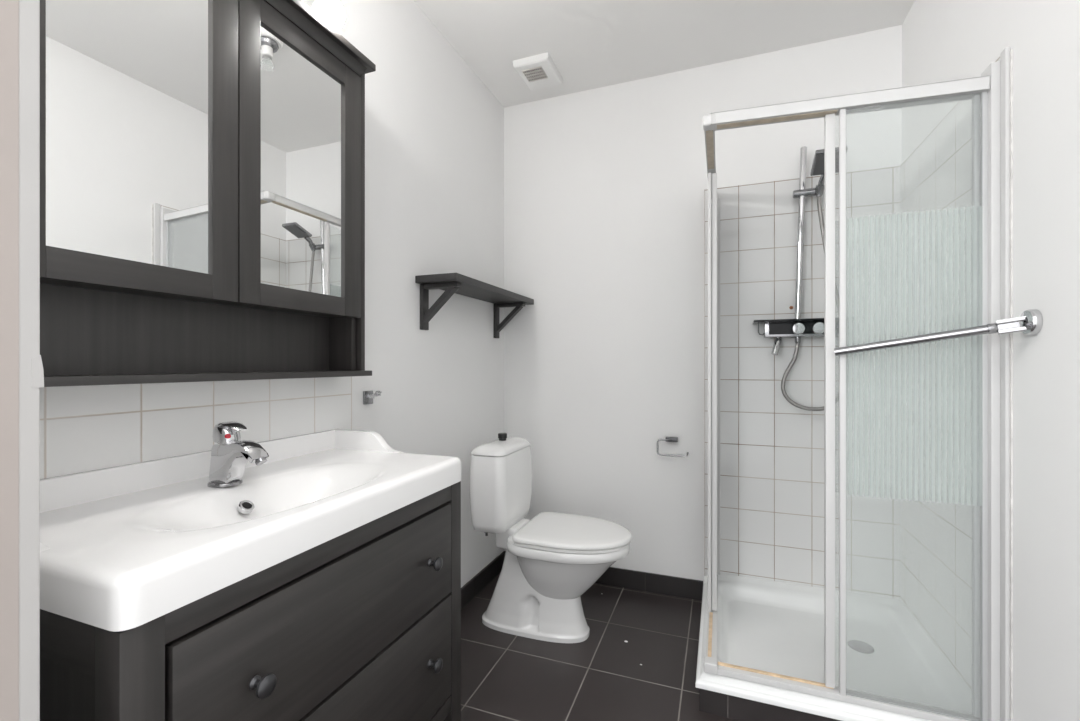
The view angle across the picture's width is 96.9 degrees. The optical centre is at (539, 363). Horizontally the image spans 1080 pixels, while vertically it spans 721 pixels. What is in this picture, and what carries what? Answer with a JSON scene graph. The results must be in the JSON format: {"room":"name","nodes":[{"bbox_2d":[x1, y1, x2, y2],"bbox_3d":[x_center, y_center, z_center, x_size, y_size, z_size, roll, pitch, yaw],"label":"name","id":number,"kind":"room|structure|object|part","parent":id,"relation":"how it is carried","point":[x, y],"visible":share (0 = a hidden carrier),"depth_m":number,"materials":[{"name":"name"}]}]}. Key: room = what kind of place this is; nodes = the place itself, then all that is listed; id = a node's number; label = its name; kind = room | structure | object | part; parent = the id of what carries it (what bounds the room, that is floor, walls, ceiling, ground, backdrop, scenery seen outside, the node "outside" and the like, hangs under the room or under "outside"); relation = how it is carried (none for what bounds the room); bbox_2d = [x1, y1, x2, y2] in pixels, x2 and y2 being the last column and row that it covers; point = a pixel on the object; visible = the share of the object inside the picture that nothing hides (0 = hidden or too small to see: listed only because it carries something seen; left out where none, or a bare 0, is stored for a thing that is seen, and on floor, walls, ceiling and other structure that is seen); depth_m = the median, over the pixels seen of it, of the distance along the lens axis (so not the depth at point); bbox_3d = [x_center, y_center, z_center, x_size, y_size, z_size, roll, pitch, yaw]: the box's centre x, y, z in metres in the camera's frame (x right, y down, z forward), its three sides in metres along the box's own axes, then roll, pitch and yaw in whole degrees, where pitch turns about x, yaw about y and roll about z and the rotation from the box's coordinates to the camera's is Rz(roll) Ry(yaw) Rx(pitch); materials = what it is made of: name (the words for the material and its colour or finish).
{"room":"bathroom","nodes":[
{"label":"bathroom","id":0,"kind":"room"},
{"bbox_2d":[337,0,503,587],"bbox_3d":[-0.638,-0.149,1.677,0.100,2.584,2.408,0,0,21],"label":"wall","id":1,"kind":"structure","parent":0,"point":[434,131],"depth_m":2.00,"materials":[{"name":"paint"}]},
{"bbox_2d":[40,376,351,478],"bbox_3d":[-0.792,0.113,1.117,0.008,0.260,0.972,0,0,21],"label":"backsplash","id":2,"kind":"structure","parent":1,"relation":"attached to","point":[91,427],"depth_m":1.04,"materials":[{"name":"tile"}]},
{"bbox_2d":[40,0,375,386],"bbox_3d":[-0.724,-0.440,1.092,0.148,0.954,0.861,0,0,21],"label":"upper cabinet","id":3,"kind":"object","parent":1,"relation":"attached to","point":[202,162],"visible":0.93,"depth_m":1.03,"materials":[{"name":"brown wood"}]},
{"bbox_3d":[-0.759,-0.165,0.904,0.020,0.052,0.272,0,0,21],"label":"door rail","id":4,"kind":"part","parent":3,"relation":"part of","materials":[{"name":"brown wood"}]},
{"bbox_3d":[-0.760,-0.502,0.904,0.006,0.629,0.280,0,0,21],"label":"mirror pane","id":5,"kind":"part","parent":3,"relation":"part of","materials":[{"name":"silver metal"}]},
{"bbox_3d":[-0.760,-0.503,0.900,0.020,0.728,0.395,0,0,21],"label":"door","id":6,"kind":"part","parent":3,"relation":"part of","materials":[{"name":"brown wood"}]},
{"bbox_2d":[44,371,371,386],"bbox_3d":[-0.726,0.029,1.089,0.134,0.016,0.854,0,0,21],"label":"shelf","id":7,"kind":"object","parent":3,"relation":"attached to","point":[51,378],"depth_m":0.95,"materials":[{"name":"brown wood"}]},
{"bbox_3d":[-0.621,-0.503,1.271,0.020,0.728,0.392,0,0,21],"label":"door","id":8,"kind":"part","parent":3,"relation":"part of","materials":[{"name":"brown wood"}]},
{"bbox_3d":[-0.623,-0.165,1.265,0.020,0.052,0.272,0,0,21],"label":"door rail","id":9,"kind":"part","parent":3,"relation":"part of","materials":[{"name":"brown wood"}]},
{"bbox_3d":[-0.624,-0.502,1.265,0.006,0.629,0.280,0,0,21],"label":"mirror pane","id":10,"kind":"part","parent":3,"relation":"part of","materials":[{"name":"silver metal"}]},
{"bbox_3d":[-0.623,-0.840,1.265,0.020,0.055,0.272,0,0,21],"label":"door rail","id":11,"kind":"part","parent":3,"relation":"part of","materials":[{"name":"brown wood"}]},
{"bbox_2d":[301,0,344,30],"bbox_3d":[-0.676,-0.962,1.083,0.109,0.090,0.610,0,0,21],"label":"lamp","id":12,"kind":"object","parent":3,"relation":"on","point":[330,11],"visible":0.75,"depth_m":1.29,"materials":[{"name":"white glass"}]},
{"bbox_3d":[-0.569,-0.958,1.307,0.066,0.068,0.068,0,0,21],"label":"globe bulb","id":13,"kind":"part","parent":12,"relation":"part of","materials":[{"name":"white glass"}]},
{"bbox_3d":[-0.724,-0.907,1.092,0.148,0.020,0.861,0,0,21],"label":"cornice","id":14,"kind":"part","parent":3,"relation":"part of","materials":[{"name":"brown wood"}]},
{"bbox_2d":[363,390,380,404],"bbox_3d":[-0.571,0.116,1.640,0.053,0.046,0.044,0,0,21],"label":"robe hook","id":15,"kind":"object","parent":1,"relation":"attached to","point":[368,396],"visible":1,"depth_m":1.64,"materials":[{"name":"silver metal"}]},
{"bbox_3d":[-0.592,0.116,1.648,0.008,0.046,0.044,0,0,21],"label":"wall plate","id":16,"kind":"part","parent":15,"relation":"part of","materials":[{"name":"silver metal"}]},
{"bbox_2d":[415,273,533,337],"bbox_3d":[-0.266,-0.245,2.257,0.188,0.213,0.819,0,0,21],"label":"wall shelf","id":17,"kind":"object","parent":1,"relation":"attached to","point":[451,283],"visible":1,"depth_m":1.97,"materials":[{"name":"black wood"}]},
{"bbox_2d":[461,551,504,608],"bbox_3d":[-0.419,1.097,2.102,0.011,0.092,1.258,0,0,21],"label":"baseboard","id":18,"kind":"structure","parent":1,"relation":"attached to","point":[486,575],"depth_m":2.42,"materials":[{"name":"tile"}]},
{"bbox_2d":[461,572,738,720],"bbox_3d":[0.043,1.193,0.704,2.061,0.100,3.748,0,0,21],"label":"floor","id":19,"kind":"structure","parent":0,"point":[505,676],"depth_m":1.81,"materials":[{"name":"tile"}]},
{"bbox_2d":[40,481,460,720],"bbox_3d":[-0.559,0.737,1.044,0.471,0.812,0.825,0,0,21],"label":"vanity cabinet","id":20,"kind":"object","parent":19,"relation":"on","point":[363,623],"visible":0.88,"depth_m":0.85,"materials":[{"name":"brown wood"}]},
{"bbox_3d":[-0.716,0.366,0.674,0.338,0.070,0.012,0,0,21],"label":"rail","id":21,"kind":"part","parent":20,"relation":"part of","materials":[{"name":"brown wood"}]},
{"bbox_3d":[-0.529,0.737,0.620,0.050,0.812,0.052,0,0,21],"label":"leg","id":22,"kind":"part","parent":20,"relation":"part of","materials":[{"name":"brown wood"}]},
{"bbox_2d":[40,429,460,631],"bbox_3d":[-0.576,0.274,1.046,0.462,0.138,0.827,0,0,21],"label":"washbasin","id":23,"kind":"object","parent":20,"relation":"in","point":[129,546],"visible":0.91,"depth_m":0.86,"materials":[{"name":"white ceramic"}]},
{"bbox_2d":[207,422,268,487],"bbox_3d":[-0.642,0.193,1.022,0.149,0.136,0.064,0,0,21],"label":"faucet","id":24,"kind":"object","parent":23,"relation":"on","point":[230,456],"visible":1,"depth_m":1.01,"materials":[{"name":"silver metal"}]},
{"bbox_3d":[-0.667,0.147,1.032,0.076,0.045,0.047,0,0,21],"label":"lever","id":25,"kind":"part","parent":24,"relation":"part of","materials":[{"name":"silver metal"}]},
{"bbox_3d":[-0.435,0.503,0.750,0.032,0.034,0.034,0,0,21],"label":"knob","id":26,"kind":"part","parent":20,"relation":"part of","materials":[{"name":"grey metal"}]},
{"bbox_3d":[-0.389,0.352,0.981,0.038,0.043,0.724,0,0,21],"label":"rail","id":27,"kind":"part","parent":20,"relation":"part of","materials":[{"name":"brown wood"}]},
{"bbox_3d":[-0.550,0.502,1.045,0.391,0.243,0.712,0,0,21],"label":"drawer","id":28,"kind":"part","parent":20,"relation":"part of","materials":[{"name":"brown wood"}]},
{"bbox_3d":[-0.550,0.767,1.045,0.391,0.272,0.712,0,0,21],"label":"drawer","id":29,"kind":"part","parent":20,"relation":"part of","materials":[{"name":"brown wood"}]},
{"bbox_3d":[-0.264,0.758,1.205,0.032,0.034,0.034,0,0,21],"label":"knob","id":30,"kind":"part","parent":20,"relation":"part of","materials":[{"name":"grey metal"}]},
{"bbox_3d":[-0.264,0.503,1.205,0.032,0.034,0.034,0,0,21],"label":"knob","id":31,"kind":"part","parent":20,"relation":"part of","materials":[{"name":"grey metal"}]},
{"bbox_3d":[-0.389,0.932,0.981,0.038,0.042,0.724,0,0,21],"label":"rail","id":32,"kind":"part","parent":20,"relation":"part of","materials":[{"name":"brown wood"}]},
{"bbox_3d":[-0.256,0.737,1.344,0.050,0.812,0.049,0,0,21],"label":"leg","id":33,"kind":"part","parent":20,"relation":"part of","materials":[{"name":"brown wood"}]},
{"bbox_2d":[469,433,631,642],"bbox_3d":[0.062,0.727,2.061,0.662,0.832,0.384,0,0,21],"label":"toilet","id":34,"kind":"object","parent":19,"relation":"on","point":[552,559],"visible":1,"depth_m":1.98,"materials":[{"name":"white ceramic"}]},
{"bbox_3d":[-0.168,0.546,2.147,0.171,0.325,0.362,0,0,21],"label":"tank","id":35,"kind":"part","parent":34,"relation":"part of","materials":[{"name":"white ceramic"}]},
{"bbox_3d":[-0.169,0.362,2.148,0.161,0.040,0.350,0,0,21],"label":"tank lid","id":36,"kind":"part","parent":34,"relation":"part of","materials":[{"name":"white ceramic"}]},
{"bbox_3d":[0.127,0.885,2.036,0.472,0.225,0.358,0,0,21],"label":"bowl","id":37,"kind":"part","parent":34,"relation":"part of","materials":[{"name":"white ceramic"}]},
{"bbox_3d":[0.156,0.707,2.025,0.461,0.022,0.384,0,0,21],"label":"seat lid","id":38,"kind":"part","parent":34,"relation":"part of","materials":[{"name":"white plastic"}]},
{"bbox_3d":[0.157,0.728,2.025,0.450,0.014,0.374,0,0,21],"label":"seat","id":39,"kind":"part","parent":34,"relation":"part of","materials":[{"name":"white plastic"}]},
{"bbox_2d":[695,573,980,720],"bbox_3d":[1.022,1.071,1.798,0.798,0.144,0.791,0,0,21],"label":"shower tray","id":40,"kind":"object","parent":19,"relation":"on","point":[776,627],"visible":0.77,"depth_m":1.75,"materials":[{"name":"ceramic"}]},
{"bbox_2d":[703,47,1012,720],"bbox_3d":[1.029,0.087,1.783,0.777,1.859,0.821,0,0,21],"label":"shower enclosure","id":41,"kind":"object","parent":40,"relation":"on","point":[994,87],"visible":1,"depth_m":1.34,"materials":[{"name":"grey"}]},
{"bbox_3d":[0.695,-0.800,1.943,0.032,0.034,0.757,0,0,21],"label":"rail","id":42,"kind":"part","parent":41,"relation":"part of","materials":[{"name":"grey metal"}]},
{"bbox_3d":[0.749,0.117,2.103,0.005,1.758,0.373,0,0,21],"label":"fixed panel","id":43,"kind":"part","parent":41,"relation":"part of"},
{"bbox_3d":[0.696,1.007,1.929,0.036,0.020,0.725,0,0,21],"label":"rail","id":44,"kind":"part","parent":41,"relation":"part of","materials":[{"name":"grey metal"}]},
{"bbox_3d":[0.905,1.007,1.463,0.716,0.020,0.040,0,0,21],"label":"rail","id":45,"kind":"part","parent":41,"relation":"part of","materials":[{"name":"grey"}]},
{"bbox_3d":[0.904,-0.785,1.459,0.725,0.074,0.052,0,0,21],"label":"rail","id":46,"kind":"part","parent":41,"relation":"part of","materials":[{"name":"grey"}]},
{"bbox_3d":[1.067,0.114,1.411,0.356,1.753,0.005,0,0,21],"label":"sliding door","id":47,"kind":"part","parent":41,"relation":"part of","materials":[{"name":"clear glass"}]},
{"bbox_3d":[1.076,0.117,1.385,0.342,1.758,0.005,0,0,21],"label":"fixed panel","id":48,"kind":"part","parent":41,"relation":"part of","materials":[{"name":"clear glass"}]},
{"bbox_2d":[414,0,914,106],"bbox_3d":[0.279,-1.492,1.331,2.061,0.100,2.408,0,0,21],"label":"ceiling","id":49,"kind":"structure","parent":0,"point":[592,44],"depth_m":2.07,"materials":[{"name":"paint"}]},
{"bbox_2d":[513,52,562,90],"bbox_3d":[-0.008,-1.423,2.349,0.180,0.036,0.220,0,0,21],"label":"ceiling vent","id":50,"kind":"object","parent":49,"relation":"in","point":[539,71],"visible":1,"depth_m":2.31,"materials":[{"name":"white plastic"}]},
{"bbox_2d":[522,66,547,81],"bbox_3d":[-0.024,-1.407,2.328,0.099,0.004,0.095,0,0,21],"label":"grille","id":51,"kind":"object","parent":50,"relation":"attached to","point":[529,73],"depth_m":2.32,"materials":[{"name":"grey plastic"}]},
{"bbox_2d":[504,25,901,580],"bbox_3d":[0.686,-0.149,2.411,1.861,2.584,0.100,0,0,21],"label":"wall","id":52,"kind":"structure","parent":0,"point":[604,187],"depth_m":2.43,"materials":[{"name":"paint"}]},
{"bbox_2d":[505,551,702,599],"bbox_3d":[0.300,1.097,2.497,1.055,0.092,0.011,0,0,21],"label":"baseboard","id":53,"kind":"structure","parent":52,"relation":"attached to","point":[625,578],"depth_m":2.39,"materials":[{"name":"tile"}]},
{"bbox_2d":[657,437,688,456],"bbox_3d":[0.651,0.405,2.344,0.150,0.089,0.049,0,0,21],"label":"toilet paper holder","id":54,"kind":"object","parent":52,"relation":"attached to","point":[668,439],"visible":1,"depth_m":2.34,"materials":[{"name":"grey metal"}]},
{"bbox_3d":[0.649,0.372,2.355,0.058,0.022,0.030,0,0,21],"label":"mount plate","id":55,"kind":"part","parent":54,"relation":"part of","materials":[{"name":"grey metal"}]},
{"bbox_2d":[705,166,899,598],"bbox_3d":[1.166,0.101,2.172,0.794,1.884,0.008,0,0,21],"label":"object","id":56,"kind":"structure","parent":52,"relation":"attached to","point":[772,449],"depth_m":2.17,"materials":[{"name":"tile"}]},
{"bbox_2d":[752,146,856,354],"bbox_3d":[1.155,-0.497,2.111,0.394,0.917,0.114,0,0,21],"label":"shower mixer","id":57,"kind":"object","parent":52,"relation":"attached to","point":[777,329],"visible":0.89,"depth_m":2.11,"materials":[{"name":"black metal"}]},
{"bbox_3d":[1.058,-0.081,2.140,0.053,0.085,0.031,0,0,-32],"label":"spout","id":58,"kind":"part","parent":57,"relation":"part of","materials":[{"name":"silver metal"}]},
{"bbox_3d":[1.122,-0.153,2.079,0.052,0.052,0.031,0,0,21],"label":"knob","id":59,"kind":"part","parent":57,"relation":"part of","materials":[{"name":"silver metal"}]},
{"bbox_2d":[752,317,856,323],"bbox_3d":[1.155,-0.190,2.110,0.394,0.010,0.108,0,0,21],"label":"shelf","id":60,"kind":"object","parent":57,"relation":"attached to","point":[797,320],"depth_m":2.08,"materials":[{"name":"black glass"}]},
{"bbox_3d":[1.161,-0.156,2.083,0.299,0.052,0.005,0,0,21],"label":"panel","id":61,"kind":"part","parent":57,"relation":"part of","materials":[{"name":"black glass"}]},
{"bbox_2d":[781,146,847,410],"bbox_3d":[1.166,-0.327,2.014,0.255,1.068,0.211,0,0,21],"label":"shower","id":62,"kind":"object","parent":57,"relation":"attached to","point":[817,168],"visible":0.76,"depth_m":2.06,"materials":[{"name":"silver metal"}]},
{"bbox_3d":[1.209,-0.774,2.052,0.025,0.101,0.074,0,0,5],"label":"handle","id":63,"kind":"part","parent":62,"relation":"part of","materials":[{"name":"silver metal"}]},
{"bbox_3d":[1.182,-0.822,1.962,0.096,0.043,0.114,0,0,21],"label":"nozzle plate","id":64,"kind":"part","parent":62,"relation":"part of","materials":[{"name":"grey"}]},
{"bbox_3d":[1.195,-0.153,2.052,0.052,0.052,0.031,0,0,21],"label":"knob","id":65,"kind":"part","parent":57,"relation":"part of","materials":[{"name":"silver metal"}]},
{"bbox_2d":[902,0,1079,720],"bbox_3d":[0.978,-0.149,0.405,0.100,2.584,3.648,0,0,21],"label":"wall","id":66,"kind":"structure","parent":0,"point":[943,40],"depth_m":1.16,"materials":[{"name":"paint"}]},
{"bbox_2d":[834,309,1042,355],"bbox_3d":[1.060,-0.079,1.310,0.434,0.110,0.063,0,0,42],"label":"support bar","id":67,"kind":"object","parent":66,"relation":"attached to","point":[1030,322],"visible":1,"depth_m":1.24,"materials":[{"name":"silver metal"}]},
{"bbox_2d":[900,56,999,704],"bbox_3d":[1.396,0.101,1.667,0.008,1.884,0.775,0,0,21],"label":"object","id":68,"kind":"structure","parent":66,"relation":"attached to","point":[936,178],"depth_m":1.66,"materials":[{"name":"tile"}]},
{"bbox_3d":[-0.775,-0.149,0.517,0.464,2.584,0.140,0,0,21],"label":"wall","id":69,"kind":"structure","parent":0,"visible":0},
{"bbox_2d":[0,0,18,720],"bbox_3d":[-0.554,-0.149,0.426,0.012,2.584,0.126,0,0,21],"label":"trim","id":70,"kind":"structure","parent":69,"relation":"attached to","point":[9,9],"depth_m":0.48,"materials":[{"name":"paint"}]},
{"bbox_2d":[19,0,39,720],"bbox_3d":[-0.529,-0.149,0.493,0.012,2.584,0.016,0,0,21],"label":"trim","id":71,"kind":"structure","parent":69,"relation":"attached to","point":[29,10],"depth_m":0.49,"materials":[{"name":"paint"}]},
{"bbox_2d":[31,355,43,387],"bbox_3d":[-0.523,0.008,0.497,0.005,0.034,0.010,0,0,21],"label":"trim","id":72,"kind":"structure","parent":69,"relation":"attached to","point":[37,372],"depth_m":0.50,"materials":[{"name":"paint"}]}
]}

